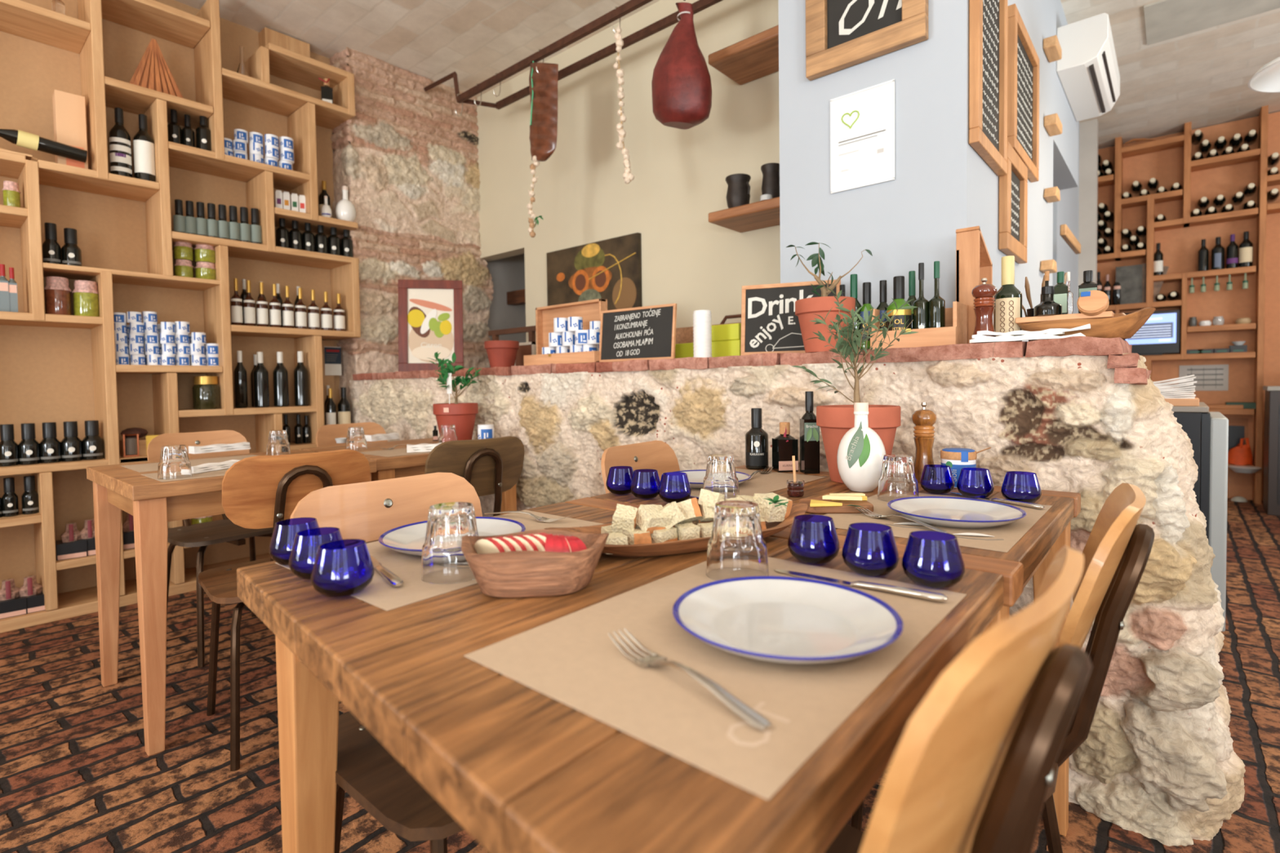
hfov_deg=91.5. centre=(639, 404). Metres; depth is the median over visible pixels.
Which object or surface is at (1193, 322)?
jar
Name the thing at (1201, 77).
ceiling
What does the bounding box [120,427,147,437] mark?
bundle
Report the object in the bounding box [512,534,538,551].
apple slice
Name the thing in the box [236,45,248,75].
decanter
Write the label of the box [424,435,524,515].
chair
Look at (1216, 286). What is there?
wine glass
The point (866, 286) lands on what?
oil bottle
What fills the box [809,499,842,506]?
cheese slice
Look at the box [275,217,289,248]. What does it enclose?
oil bottle
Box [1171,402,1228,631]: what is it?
fridge
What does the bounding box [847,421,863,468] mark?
print
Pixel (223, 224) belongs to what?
oil bottle
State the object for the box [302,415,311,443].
oil bottle
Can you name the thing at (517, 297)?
wooden plank
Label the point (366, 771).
chair
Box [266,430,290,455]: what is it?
tumbler
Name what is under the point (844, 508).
board
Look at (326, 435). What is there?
chair
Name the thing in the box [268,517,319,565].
glass
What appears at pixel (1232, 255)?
wine bottle
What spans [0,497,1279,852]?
floor
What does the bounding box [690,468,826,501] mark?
placemat
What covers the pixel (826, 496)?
cheese slice
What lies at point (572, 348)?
tin
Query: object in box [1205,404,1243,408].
wooden tray
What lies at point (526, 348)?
frame
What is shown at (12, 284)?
bottle
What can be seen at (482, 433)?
print
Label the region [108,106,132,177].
wine bottle
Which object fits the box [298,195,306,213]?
packet
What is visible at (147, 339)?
print
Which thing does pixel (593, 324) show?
tin
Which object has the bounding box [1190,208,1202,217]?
wine bottle
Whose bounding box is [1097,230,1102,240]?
wine bottle
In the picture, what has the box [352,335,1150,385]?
trim
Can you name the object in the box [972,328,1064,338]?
paper napkin
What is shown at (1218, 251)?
wine bottle
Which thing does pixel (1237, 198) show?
wine bottle
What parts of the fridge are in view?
panel, door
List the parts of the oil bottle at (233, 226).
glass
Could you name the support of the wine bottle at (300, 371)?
on the wall shelving at (279, 55)
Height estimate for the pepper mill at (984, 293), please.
0.173 m
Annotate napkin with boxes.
[188,441,250,453]
[191,459,239,473]
[364,432,399,441]
[406,442,441,453]
[969,333,1085,342]
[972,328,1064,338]
[977,324,1090,335]
[1153,374,1194,382]
[1153,377,1195,384]
[1154,378,1193,386]
[1155,381,1196,387]
[1158,383,1193,388]
[1159,385,1195,390]
[1160,387,1195,391]
[1160,390,1195,393]
[1160,391,1194,395]
[1162,394,1195,396]
[1164,396,1195,398]
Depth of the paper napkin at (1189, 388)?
2.42 m
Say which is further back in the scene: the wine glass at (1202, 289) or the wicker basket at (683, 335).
the wine glass at (1202, 289)
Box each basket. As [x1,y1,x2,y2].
[461,529,608,598]
[675,314,741,343]
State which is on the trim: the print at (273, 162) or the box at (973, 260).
the box at (973, 260)
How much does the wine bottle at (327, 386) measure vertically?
0.305 m
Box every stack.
[693,309,711,357]
[1076,289,1109,315]
[1235,317,1251,324]
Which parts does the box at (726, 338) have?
box lid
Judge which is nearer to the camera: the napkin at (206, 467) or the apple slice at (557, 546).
the apple slice at (557, 546)
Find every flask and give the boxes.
[320,195,331,217]
[335,186,355,222]
[836,402,885,492]
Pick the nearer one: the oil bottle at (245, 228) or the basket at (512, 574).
the basket at (512, 574)
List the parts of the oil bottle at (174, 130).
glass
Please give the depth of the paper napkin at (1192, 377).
2.42 m
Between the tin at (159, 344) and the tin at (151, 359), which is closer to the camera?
the tin at (151, 359)
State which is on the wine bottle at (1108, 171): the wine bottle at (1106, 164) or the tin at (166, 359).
the wine bottle at (1106, 164)
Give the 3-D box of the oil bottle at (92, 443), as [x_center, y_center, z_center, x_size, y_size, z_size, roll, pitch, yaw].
[-2.539,0.163,2.893,0.078,0.180,0.078,-2,2,-41]
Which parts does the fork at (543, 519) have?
handle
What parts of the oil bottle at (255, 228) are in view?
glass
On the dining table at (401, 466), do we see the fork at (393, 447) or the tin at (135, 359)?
the fork at (393, 447)
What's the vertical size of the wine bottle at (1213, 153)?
0.076 m
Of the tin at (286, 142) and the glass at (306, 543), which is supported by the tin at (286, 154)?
the tin at (286, 142)
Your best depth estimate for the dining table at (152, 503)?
1.75 m
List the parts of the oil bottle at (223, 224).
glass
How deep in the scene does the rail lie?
3.24 m
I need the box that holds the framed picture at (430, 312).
[397,279,463,371]
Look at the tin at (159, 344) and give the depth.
3.14 m
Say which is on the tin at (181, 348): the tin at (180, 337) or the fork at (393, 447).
the tin at (180, 337)
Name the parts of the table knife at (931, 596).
blade, handle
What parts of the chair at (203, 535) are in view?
leg, backrest, leg, seat, leg, leg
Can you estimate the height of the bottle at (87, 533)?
0.158 m
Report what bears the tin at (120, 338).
on the tin at (120, 348)
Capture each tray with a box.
[543,502,807,557]
[1017,306,1155,340]
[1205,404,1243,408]
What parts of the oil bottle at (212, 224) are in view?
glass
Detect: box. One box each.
[52,89,88,168]
[119,438,146,456]
[675,323,741,358]
[955,226,992,344]
[1225,402,1256,408]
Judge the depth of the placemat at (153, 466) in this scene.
2.18 m
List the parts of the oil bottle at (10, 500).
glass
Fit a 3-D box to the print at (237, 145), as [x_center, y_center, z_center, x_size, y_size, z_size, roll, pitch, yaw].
[-2.139,-1.380,3.319,0.061,0.053,0.026,-1,2,0]
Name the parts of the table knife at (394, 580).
blade, handle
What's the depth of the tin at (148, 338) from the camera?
3.04 m
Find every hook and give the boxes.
[454,93,462,116]
[474,83,481,106]
[493,72,501,97]
[613,6,621,33]
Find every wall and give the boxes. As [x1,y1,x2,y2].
[0,0,340,593]
[329,46,493,423]
[349,353,1245,846]
[475,0,780,348]
[486,118,1097,367]
[1098,111,1279,149]
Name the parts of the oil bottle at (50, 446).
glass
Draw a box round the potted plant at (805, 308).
[786,241,872,351]
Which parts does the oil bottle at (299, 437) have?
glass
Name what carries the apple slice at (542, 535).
in the basket at (512, 574)
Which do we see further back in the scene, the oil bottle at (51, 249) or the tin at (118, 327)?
the tin at (118, 327)
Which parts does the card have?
dark panel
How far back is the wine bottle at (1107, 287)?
5.46 m
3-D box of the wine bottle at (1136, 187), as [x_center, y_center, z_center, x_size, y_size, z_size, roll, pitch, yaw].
[4.252,-1.870,5.345,0.076,0.076,0.251,1,2,41]
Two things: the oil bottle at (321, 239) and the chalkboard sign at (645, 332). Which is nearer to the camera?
the chalkboard sign at (645, 332)
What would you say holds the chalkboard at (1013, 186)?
attached to the wall column
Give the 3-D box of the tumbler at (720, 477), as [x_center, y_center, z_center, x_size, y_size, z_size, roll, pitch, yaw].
[0.177,0.157,1.368,0.081,0.092,0.081,0,2,30]
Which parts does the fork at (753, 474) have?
handle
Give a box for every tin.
[113,312,126,324]
[114,323,126,333]
[114,333,127,344]
[115,343,128,355]
[115,354,129,364]
[126,311,142,323]
[126,324,129,335]
[128,333,143,344]
[128,343,143,355]
[129,322,144,333]
[130,354,145,364]
[142,311,157,323]
[142,322,157,333]
[143,333,158,344]
[144,343,159,355]
[146,355,161,364]
[156,324,160,334]
[158,334,161,345]
[158,345,161,355]
[160,321,175,333]
[160,332,174,343]
[160,354,175,365]
[161,343,176,355]
[174,321,190,333]
[174,332,188,343]
[174,355,190,365]
[175,343,190,355]
[188,334,191,344]
[189,343,204,355]
[191,332,206,344]
[191,355,206,365]
[204,343,218,355]
[205,355,218,365]
[223,137,232,150]
[224,147,233,155]
[232,139,247,153]
[233,151,247,159]
[234,128,248,143]
[248,131,262,144]
[248,142,263,156]
[249,154,263,163]
[263,157,277,166]
[264,133,278,147]
[264,145,279,160]
[278,160,293,170]
[279,136,293,151]
[279,147,293,164]
[477,424,493,439]
[542,346,555,354]
[548,332,562,346]
[553,317,568,333]
[555,346,569,353]
[561,331,575,346]
[567,316,582,331]
[569,345,582,352]
[574,329,586,345]
[582,344,596,351]
[586,328,599,344]
[589,320,600,329]
[940,447,991,488]
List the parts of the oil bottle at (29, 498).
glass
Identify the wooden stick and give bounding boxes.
[791,455,795,481]
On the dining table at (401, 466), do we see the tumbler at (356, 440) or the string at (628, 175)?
the tumbler at (356, 440)
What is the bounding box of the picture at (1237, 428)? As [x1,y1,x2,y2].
[1226,417,1248,452]
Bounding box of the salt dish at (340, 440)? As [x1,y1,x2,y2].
[334,437,346,443]
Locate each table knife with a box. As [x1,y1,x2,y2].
[369,555,403,586]
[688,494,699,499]
[773,568,947,602]
[950,492,1044,509]
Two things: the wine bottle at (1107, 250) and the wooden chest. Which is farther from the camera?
the wine bottle at (1107, 250)
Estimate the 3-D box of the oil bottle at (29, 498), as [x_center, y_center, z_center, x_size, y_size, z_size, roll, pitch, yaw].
[-2.676,0.395,2.738,0.056,0.165,0.056,-3,3,-44]
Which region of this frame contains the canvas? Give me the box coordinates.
[546,232,642,310]
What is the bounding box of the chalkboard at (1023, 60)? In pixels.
[1007,3,1039,182]
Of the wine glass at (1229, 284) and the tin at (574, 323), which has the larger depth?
the wine glass at (1229, 284)
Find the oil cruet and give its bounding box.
[1033,285,1062,316]
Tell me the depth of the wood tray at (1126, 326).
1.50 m
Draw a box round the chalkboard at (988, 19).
[968,0,1008,176]
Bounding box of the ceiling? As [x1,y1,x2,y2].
[175,0,1279,149]
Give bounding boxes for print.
[113,314,124,322]
[115,356,128,364]
[143,335,157,343]
[175,334,188,342]
[175,356,189,364]
[178,321,190,332]
[232,141,244,151]
[234,130,246,140]
[235,153,245,159]
[253,142,263,155]
[264,160,277,166]
[278,162,291,169]
[280,138,293,149]
[477,428,492,439]
[556,317,568,330]
[564,331,574,344]
[574,333,586,343]
[806,427,818,441]
[838,147,884,171]
[845,433,870,466]
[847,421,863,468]
[1080,291,1090,297]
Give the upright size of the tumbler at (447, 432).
0.092 m
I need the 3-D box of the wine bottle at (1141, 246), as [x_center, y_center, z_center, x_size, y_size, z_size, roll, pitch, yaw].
[4.286,-1.350,5.339,0.076,0.076,0.251,1,2,41]
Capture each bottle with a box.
[0,128,87,162]
[0,263,9,311]
[0,423,18,466]
[0,497,2,517]
[0,578,27,619]
[1,477,18,516]
[8,266,17,311]
[17,422,39,465]
[18,575,45,613]
[21,475,39,514]
[39,422,61,463]
[41,222,62,264]
[51,0,65,14]
[55,522,88,560]
[60,421,82,462]
[61,227,82,266]
[75,518,95,555]
[81,420,104,460]
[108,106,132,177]
[122,512,134,550]
[133,113,155,182]
[167,109,182,144]
[173,199,186,233]
[181,114,195,146]
[185,200,196,234]
[195,115,211,151]
[195,201,207,235]
[206,203,218,237]
[217,204,229,239]
[228,205,239,240]
[231,278,243,325]
[233,351,248,408]
[239,206,251,242]
[240,279,247,325]
[243,280,255,325]
[250,208,262,244]
[250,354,257,407]
[253,351,269,407]
[256,282,268,326]
[269,284,281,327]
[272,351,288,406]
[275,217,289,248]
[275,284,283,327]
[281,285,293,328]
[282,414,290,444]
[288,220,302,249]
[293,286,302,328]
[293,351,309,406]
[294,288,306,328]
[294,414,303,444]
[302,222,315,251]
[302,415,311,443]
[307,289,319,329]
[314,224,328,253]
[318,77,333,103]
[318,180,330,215]
[320,291,332,330]
[324,385,329,425]
[325,388,336,425]
[327,226,340,255]
[333,293,345,330]
[337,386,351,424]
[340,229,353,257]
[432,425,438,440]
[745,408,768,469]
[772,422,798,471]
[800,391,819,473]
[839,284,845,296]
[849,274,862,348]
[860,282,874,348]
[875,280,888,331]
[886,275,911,330]
[906,271,916,328]
[913,262,928,328]
[928,261,945,328]
[993,255,1022,342]
[1040,271,1048,302]
[1053,271,1067,314]
[1066,271,1072,314]
[1078,270,1097,313]
[1097,154,1102,164]
[1097,163,1102,171]
[1097,170,1103,177]
[1097,203,1108,214]
[1097,213,1102,223]
[1097,220,1108,231]
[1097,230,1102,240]
[1097,238,1108,248]
[1097,247,1102,254]
[1097,271,1102,291]
[1101,160,1113,172]
[1102,211,1114,222]
[1102,245,1114,253]
[1103,168,1115,177]
[1103,227,1114,239]
[1103,274,1111,305]
[1112,275,1120,305]
[1120,228,1132,239]
[1120,244,1132,252]
[1121,191,1132,199]
[1128,235,1140,246]
[1130,181,1142,193]
[1135,226,1146,237]
[1135,242,1146,250]
[1138,189,1150,195]
[1146,177,1159,191]
[1153,242,1163,275]
[1154,214,1166,222]
[1155,186,1167,193]
[1155,293,1166,302]
[1167,290,1179,300]
[1169,182,1182,191]
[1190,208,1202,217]
[1191,129,1204,145]
[1191,151,1204,160]
[1196,196,1209,209]
[1197,239,1208,271]
[1198,139,1211,154]
[1204,206,1217,215]
[1205,149,1218,158]
[1211,236,1224,270]
[1212,194,1226,207]
[1213,136,1226,151]
[1220,204,1234,213]
[1221,146,1234,155]
[1226,234,1238,268]
[1228,133,1242,148]
[1231,191,1244,204]
[1236,143,1250,152]
[1239,231,1253,266]
[1241,200,1256,209]
[1242,182,1256,196]
[1243,129,1257,145]
[1266,167,1279,175]
[1266,188,1279,202]
[1267,152,1279,167]
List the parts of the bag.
handle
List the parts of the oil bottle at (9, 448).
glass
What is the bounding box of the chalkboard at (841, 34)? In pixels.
[805,0,928,80]
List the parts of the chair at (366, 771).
leg, backrest, seat, leg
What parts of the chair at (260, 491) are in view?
leg, seat, leg, backrest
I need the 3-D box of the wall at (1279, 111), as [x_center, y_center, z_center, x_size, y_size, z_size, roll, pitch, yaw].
[5.460,-0.759,4.653,3.800,3.060,0.180,1,2,41]
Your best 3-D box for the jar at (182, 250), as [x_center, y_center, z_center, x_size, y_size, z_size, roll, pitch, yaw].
[-2.305,-0.778,3.152,0.086,0.095,0.087,-2,2,-36]
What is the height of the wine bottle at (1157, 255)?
0.275 m
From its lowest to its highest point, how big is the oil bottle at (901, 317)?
0.204 m
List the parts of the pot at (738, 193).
handle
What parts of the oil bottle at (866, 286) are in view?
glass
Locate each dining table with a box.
[86,449,376,755]
[236,502,1003,852]
[299,437,516,514]
[564,465,1080,836]
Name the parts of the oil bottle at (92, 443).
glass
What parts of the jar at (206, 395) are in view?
lid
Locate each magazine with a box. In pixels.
[1115,264,1142,304]
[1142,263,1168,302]
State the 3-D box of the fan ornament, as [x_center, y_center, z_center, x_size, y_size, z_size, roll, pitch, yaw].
[-2.367,-1.647,3.056,0.070,0.277,0.240,1,2,41]
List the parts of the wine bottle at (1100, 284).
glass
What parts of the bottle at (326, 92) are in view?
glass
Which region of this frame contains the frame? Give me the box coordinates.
[514,342,535,366]
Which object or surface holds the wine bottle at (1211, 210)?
in the shelving at (1166, 158)
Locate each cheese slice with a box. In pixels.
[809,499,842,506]
[822,494,862,500]
[829,493,865,496]
[831,495,866,500]
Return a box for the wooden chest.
[523,298,607,365]
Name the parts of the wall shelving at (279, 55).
panel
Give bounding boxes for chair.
[146,430,273,667]
[198,448,370,771]
[289,472,482,852]
[315,422,387,447]
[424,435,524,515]
[600,440,679,493]
[824,545,1092,852]
[850,482,1154,852]
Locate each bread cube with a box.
[600,525,615,533]
[604,532,627,555]
[611,504,638,535]
[626,528,651,544]
[635,504,671,533]
[650,527,676,543]
[658,502,685,528]
[675,520,693,524]
[675,523,700,540]
[676,497,702,522]
[693,519,713,525]
[696,522,713,537]
[697,488,724,508]
[699,498,724,522]
[725,497,744,500]
[735,495,759,506]
[752,492,791,522]
[760,517,765,529]
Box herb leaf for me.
[846,504,863,507]
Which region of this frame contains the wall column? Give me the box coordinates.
[777,0,1079,342]
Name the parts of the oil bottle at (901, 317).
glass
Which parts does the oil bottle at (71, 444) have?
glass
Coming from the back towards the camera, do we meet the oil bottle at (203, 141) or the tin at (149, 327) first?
the oil bottle at (203, 141)
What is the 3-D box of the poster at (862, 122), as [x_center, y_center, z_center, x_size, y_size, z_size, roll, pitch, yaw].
[0.758,-0.912,2.136,0.221,0.327,0.007,1,2,41]
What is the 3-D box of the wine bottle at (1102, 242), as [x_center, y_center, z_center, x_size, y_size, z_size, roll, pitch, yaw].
[4.081,-1.430,5.512,0.076,0.076,0.251,1,2,41]
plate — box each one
[378,516,525,556]
[660,469,751,488]
[672,576,903,664]
[887,496,1026,528]
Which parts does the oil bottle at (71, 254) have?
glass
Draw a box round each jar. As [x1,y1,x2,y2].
[1,180,21,207]
[44,276,71,315]
[72,280,99,316]
[124,437,137,454]
[173,241,193,261]
[173,259,193,277]
[191,376,220,409]
[191,515,213,524]
[193,244,215,263]
[194,262,216,279]
[786,479,804,497]
[1188,316,1197,326]
[1212,315,1224,324]
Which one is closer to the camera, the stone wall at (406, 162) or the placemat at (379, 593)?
the placemat at (379, 593)
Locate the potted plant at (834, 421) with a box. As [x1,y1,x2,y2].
[791,287,917,483]
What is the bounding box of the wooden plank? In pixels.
[506,288,525,305]
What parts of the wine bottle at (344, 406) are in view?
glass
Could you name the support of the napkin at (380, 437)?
on the dining table at (401, 466)
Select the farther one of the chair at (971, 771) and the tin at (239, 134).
the tin at (239, 134)
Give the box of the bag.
[1227,437,1253,465]
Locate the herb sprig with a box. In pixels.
[764,494,788,506]
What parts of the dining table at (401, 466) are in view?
leg, leg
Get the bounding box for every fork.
[378,444,406,449]
[484,511,569,522]
[608,628,772,729]
[749,466,773,479]
[855,507,946,533]
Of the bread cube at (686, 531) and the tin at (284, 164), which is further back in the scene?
the tin at (284, 164)
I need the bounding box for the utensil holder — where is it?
[1022,272,1066,316]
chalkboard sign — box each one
[599,302,676,361]
[740,279,840,355]
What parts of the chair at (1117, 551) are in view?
leg, seat, leg, backrest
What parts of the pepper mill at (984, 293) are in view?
knob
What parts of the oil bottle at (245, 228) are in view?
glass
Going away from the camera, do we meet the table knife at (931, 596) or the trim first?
the table knife at (931, 596)
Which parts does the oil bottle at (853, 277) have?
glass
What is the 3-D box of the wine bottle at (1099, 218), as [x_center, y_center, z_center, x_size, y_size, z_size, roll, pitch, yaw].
[4.042,-1.659,5.536,0.076,0.076,0.251,1,2,41]
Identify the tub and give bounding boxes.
[1199,320,1211,325]
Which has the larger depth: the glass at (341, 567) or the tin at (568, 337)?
the tin at (568, 337)
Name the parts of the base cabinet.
panel, door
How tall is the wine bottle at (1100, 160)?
0.076 m
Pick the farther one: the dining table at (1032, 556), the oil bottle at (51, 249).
the oil bottle at (51, 249)
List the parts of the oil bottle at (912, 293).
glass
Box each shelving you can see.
[0,0,360,633]
[1097,105,1279,504]
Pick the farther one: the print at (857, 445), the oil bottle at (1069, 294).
the oil bottle at (1069, 294)
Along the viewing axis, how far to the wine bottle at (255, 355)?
3.49 m
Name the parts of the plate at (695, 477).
glazed dish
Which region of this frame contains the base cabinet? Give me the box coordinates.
[1262,386,1279,515]
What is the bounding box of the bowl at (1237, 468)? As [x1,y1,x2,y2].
[1227,465,1262,473]
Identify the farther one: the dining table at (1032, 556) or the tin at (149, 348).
the tin at (149, 348)
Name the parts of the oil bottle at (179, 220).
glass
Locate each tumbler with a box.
[157,444,191,479]
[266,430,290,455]
[345,426,367,450]
[421,502,478,584]
[438,424,457,443]
[702,453,739,500]
[706,500,768,581]
[877,454,918,502]
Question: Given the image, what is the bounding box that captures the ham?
[652,0,712,128]
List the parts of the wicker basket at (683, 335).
handle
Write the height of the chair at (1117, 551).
0.836 m
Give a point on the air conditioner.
(1087, 70)
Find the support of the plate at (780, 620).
on the placemat at (572, 660)
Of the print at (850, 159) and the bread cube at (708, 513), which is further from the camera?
the print at (850, 159)
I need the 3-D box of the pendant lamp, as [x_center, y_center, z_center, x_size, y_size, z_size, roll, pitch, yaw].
[2.596,-1.623,2.314,0.483,1.095,0.483,1,2,41]
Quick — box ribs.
[528,61,558,161]
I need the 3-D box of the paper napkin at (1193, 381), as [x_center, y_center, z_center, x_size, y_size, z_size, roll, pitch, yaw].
[2.112,-0.080,2.469,0.133,0.025,0.120,1,2,41]
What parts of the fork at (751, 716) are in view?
handle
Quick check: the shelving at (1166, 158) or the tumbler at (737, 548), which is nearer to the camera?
the tumbler at (737, 548)
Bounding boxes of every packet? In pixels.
[146,435,158,453]
[275,190,282,208]
[282,191,290,209]
[290,193,298,211]
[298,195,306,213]
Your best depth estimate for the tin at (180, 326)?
3.13 m
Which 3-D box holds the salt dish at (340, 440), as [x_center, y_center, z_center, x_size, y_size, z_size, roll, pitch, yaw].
[-1.389,0.166,2.901,0.052,0.022,0.052,1,2,41]
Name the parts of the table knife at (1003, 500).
blade, handle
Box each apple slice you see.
[474,537,505,554]
[492,536,515,551]
[502,535,527,551]
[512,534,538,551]
[523,533,545,551]
[533,533,547,542]
[544,533,553,551]
[552,534,563,552]
[557,534,570,552]
[564,535,579,552]
[568,535,586,551]
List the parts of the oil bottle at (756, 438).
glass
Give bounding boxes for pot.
[432,402,478,439]
[484,340,519,367]
[725,173,751,208]
[760,162,779,198]
[795,296,855,351]
[816,404,900,483]
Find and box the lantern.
[120,433,140,457]
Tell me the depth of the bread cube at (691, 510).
0.97 m
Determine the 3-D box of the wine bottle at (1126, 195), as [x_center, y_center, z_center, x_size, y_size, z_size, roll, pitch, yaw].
[4.204,-1.791,5.390,0.076,0.076,0.251,1,2,41]
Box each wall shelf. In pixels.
[708,24,778,84]
[708,196,780,232]
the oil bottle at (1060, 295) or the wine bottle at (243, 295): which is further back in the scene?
the wine bottle at (243, 295)
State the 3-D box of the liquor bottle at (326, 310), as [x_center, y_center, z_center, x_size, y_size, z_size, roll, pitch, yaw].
[-1.851,-0.550,3.683,0.060,0.232,0.061,-2,2,-26]
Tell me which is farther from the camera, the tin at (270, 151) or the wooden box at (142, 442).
the tin at (270, 151)
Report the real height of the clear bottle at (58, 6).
0.128 m
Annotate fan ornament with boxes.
[128,38,182,97]
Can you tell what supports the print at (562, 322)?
attached to the tin at (560, 324)
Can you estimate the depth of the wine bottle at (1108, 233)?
5.45 m
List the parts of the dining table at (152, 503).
leg, leg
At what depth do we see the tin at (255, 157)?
3.38 m
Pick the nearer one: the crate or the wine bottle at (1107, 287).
the crate
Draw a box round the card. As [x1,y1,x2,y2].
[324,346,341,375]
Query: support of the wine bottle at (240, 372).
on the wall shelving at (279, 55)
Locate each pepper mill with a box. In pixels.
[911,402,937,482]
[971,278,996,344]
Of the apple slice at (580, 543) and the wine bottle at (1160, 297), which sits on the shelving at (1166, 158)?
the wine bottle at (1160, 297)
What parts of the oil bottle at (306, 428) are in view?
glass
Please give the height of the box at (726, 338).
0.130 m
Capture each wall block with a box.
[1040,259,1057,273]
[1043,35,1062,62]
[1043,186,1060,203]
[1044,113,1062,136]
[1059,224,1080,253]
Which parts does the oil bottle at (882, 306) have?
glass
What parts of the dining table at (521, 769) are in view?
leg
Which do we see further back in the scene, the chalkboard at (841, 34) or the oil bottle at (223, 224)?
the oil bottle at (223, 224)
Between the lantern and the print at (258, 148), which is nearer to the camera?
the lantern
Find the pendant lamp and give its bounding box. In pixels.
[1248,56,1279,93]
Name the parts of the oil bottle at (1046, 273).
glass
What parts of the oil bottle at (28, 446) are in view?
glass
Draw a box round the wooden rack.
[488,325,536,355]
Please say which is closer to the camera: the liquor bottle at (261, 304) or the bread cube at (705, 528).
the bread cube at (705, 528)
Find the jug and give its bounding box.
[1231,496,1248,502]
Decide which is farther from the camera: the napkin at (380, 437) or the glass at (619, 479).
the napkin at (380, 437)
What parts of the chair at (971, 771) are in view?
seat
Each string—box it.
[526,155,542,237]
[613,24,634,183]
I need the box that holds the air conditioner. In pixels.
[1056,13,1119,121]
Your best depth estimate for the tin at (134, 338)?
2.99 m
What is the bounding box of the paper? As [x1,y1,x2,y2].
[1178,364,1228,391]
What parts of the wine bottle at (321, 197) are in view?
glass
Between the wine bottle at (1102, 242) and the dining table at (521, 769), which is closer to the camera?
the dining table at (521, 769)
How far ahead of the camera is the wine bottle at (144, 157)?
3.00 m
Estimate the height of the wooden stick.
0.082 m
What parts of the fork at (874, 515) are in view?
handle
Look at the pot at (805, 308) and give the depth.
1.88 m
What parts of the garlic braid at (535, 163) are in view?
garlic bulb, garlic bulb, garlic bulb, garlic bulb, garlic bulb, garlic bulb, garlic bulb, garlic bulb, garlic bulb, garlic bulb, garlic bulb, garlic bulb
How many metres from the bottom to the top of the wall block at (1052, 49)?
0.050 m
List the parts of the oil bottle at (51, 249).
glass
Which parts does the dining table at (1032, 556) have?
leg, leg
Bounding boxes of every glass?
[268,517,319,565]
[288,527,342,579]
[311,538,374,597]
[605,466,633,494]
[630,469,660,498]
[657,471,691,502]
[787,514,839,564]
[841,522,899,576]
[901,530,964,588]
[920,464,955,493]
[956,467,994,498]
[1000,471,1041,502]
[1188,277,1194,293]
[1200,276,1206,292]
[1213,275,1219,291]
[1226,274,1232,290]
[1241,272,1248,288]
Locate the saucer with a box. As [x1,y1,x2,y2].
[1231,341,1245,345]
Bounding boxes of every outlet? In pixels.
[1088,63,1105,112]
[1102,50,1115,102]
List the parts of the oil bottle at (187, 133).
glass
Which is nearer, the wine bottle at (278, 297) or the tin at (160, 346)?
the tin at (160, 346)
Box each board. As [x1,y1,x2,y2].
[799,497,873,513]
[1015,311,1114,324]
[1164,397,1199,406]
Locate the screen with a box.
[1124,309,1180,355]
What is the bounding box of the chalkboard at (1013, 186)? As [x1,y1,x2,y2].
[998,141,1027,263]
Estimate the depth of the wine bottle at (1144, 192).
5.26 m
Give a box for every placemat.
[121,454,257,472]
[141,468,228,481]
[275,510,602,610]
[360,448,430,457]
[463,556,966,799]
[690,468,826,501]
[824,493,1052,552]
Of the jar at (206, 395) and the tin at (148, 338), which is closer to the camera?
the tin at (148, 338)
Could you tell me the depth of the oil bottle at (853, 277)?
1.91 m
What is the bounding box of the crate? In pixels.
[870,301,968,347]
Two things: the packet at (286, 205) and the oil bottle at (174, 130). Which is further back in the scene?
the packet at (286, 205)
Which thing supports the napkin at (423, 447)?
on the placemat at (401, 451)
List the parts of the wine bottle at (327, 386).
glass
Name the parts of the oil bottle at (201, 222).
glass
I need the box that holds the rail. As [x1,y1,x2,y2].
[423,0,722,109]
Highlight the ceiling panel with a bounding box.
[1143,0,1279,45]
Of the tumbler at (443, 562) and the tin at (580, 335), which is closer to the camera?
the tumbler at (443, 562)
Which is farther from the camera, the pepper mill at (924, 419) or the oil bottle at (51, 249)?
the oil bottle at (51, 249)
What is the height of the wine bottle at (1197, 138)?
0.076 m
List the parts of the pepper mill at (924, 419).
knob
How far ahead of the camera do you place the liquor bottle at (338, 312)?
3.72 m
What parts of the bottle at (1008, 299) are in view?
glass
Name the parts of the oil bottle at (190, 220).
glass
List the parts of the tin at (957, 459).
cork lid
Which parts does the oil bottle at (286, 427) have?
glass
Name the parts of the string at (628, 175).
garlic bulb, garlic bulb, garlic bulb, garlic bulb, garlic bulb, garlic bulb, garlic bulb, garlic bulb, garlic bulb, garlic bulb, garlic bulb, garlic bulb, garlic bulb, garlic bulb, garlic bulb, garlic bulb, garlic bulb, garlic bulb, garlic bulb, garlic bulb, garlic bulb, garlic bulb, garlic bulb, garlic bulb, garlic bulb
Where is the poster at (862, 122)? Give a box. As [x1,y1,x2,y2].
[830,79,894,193]

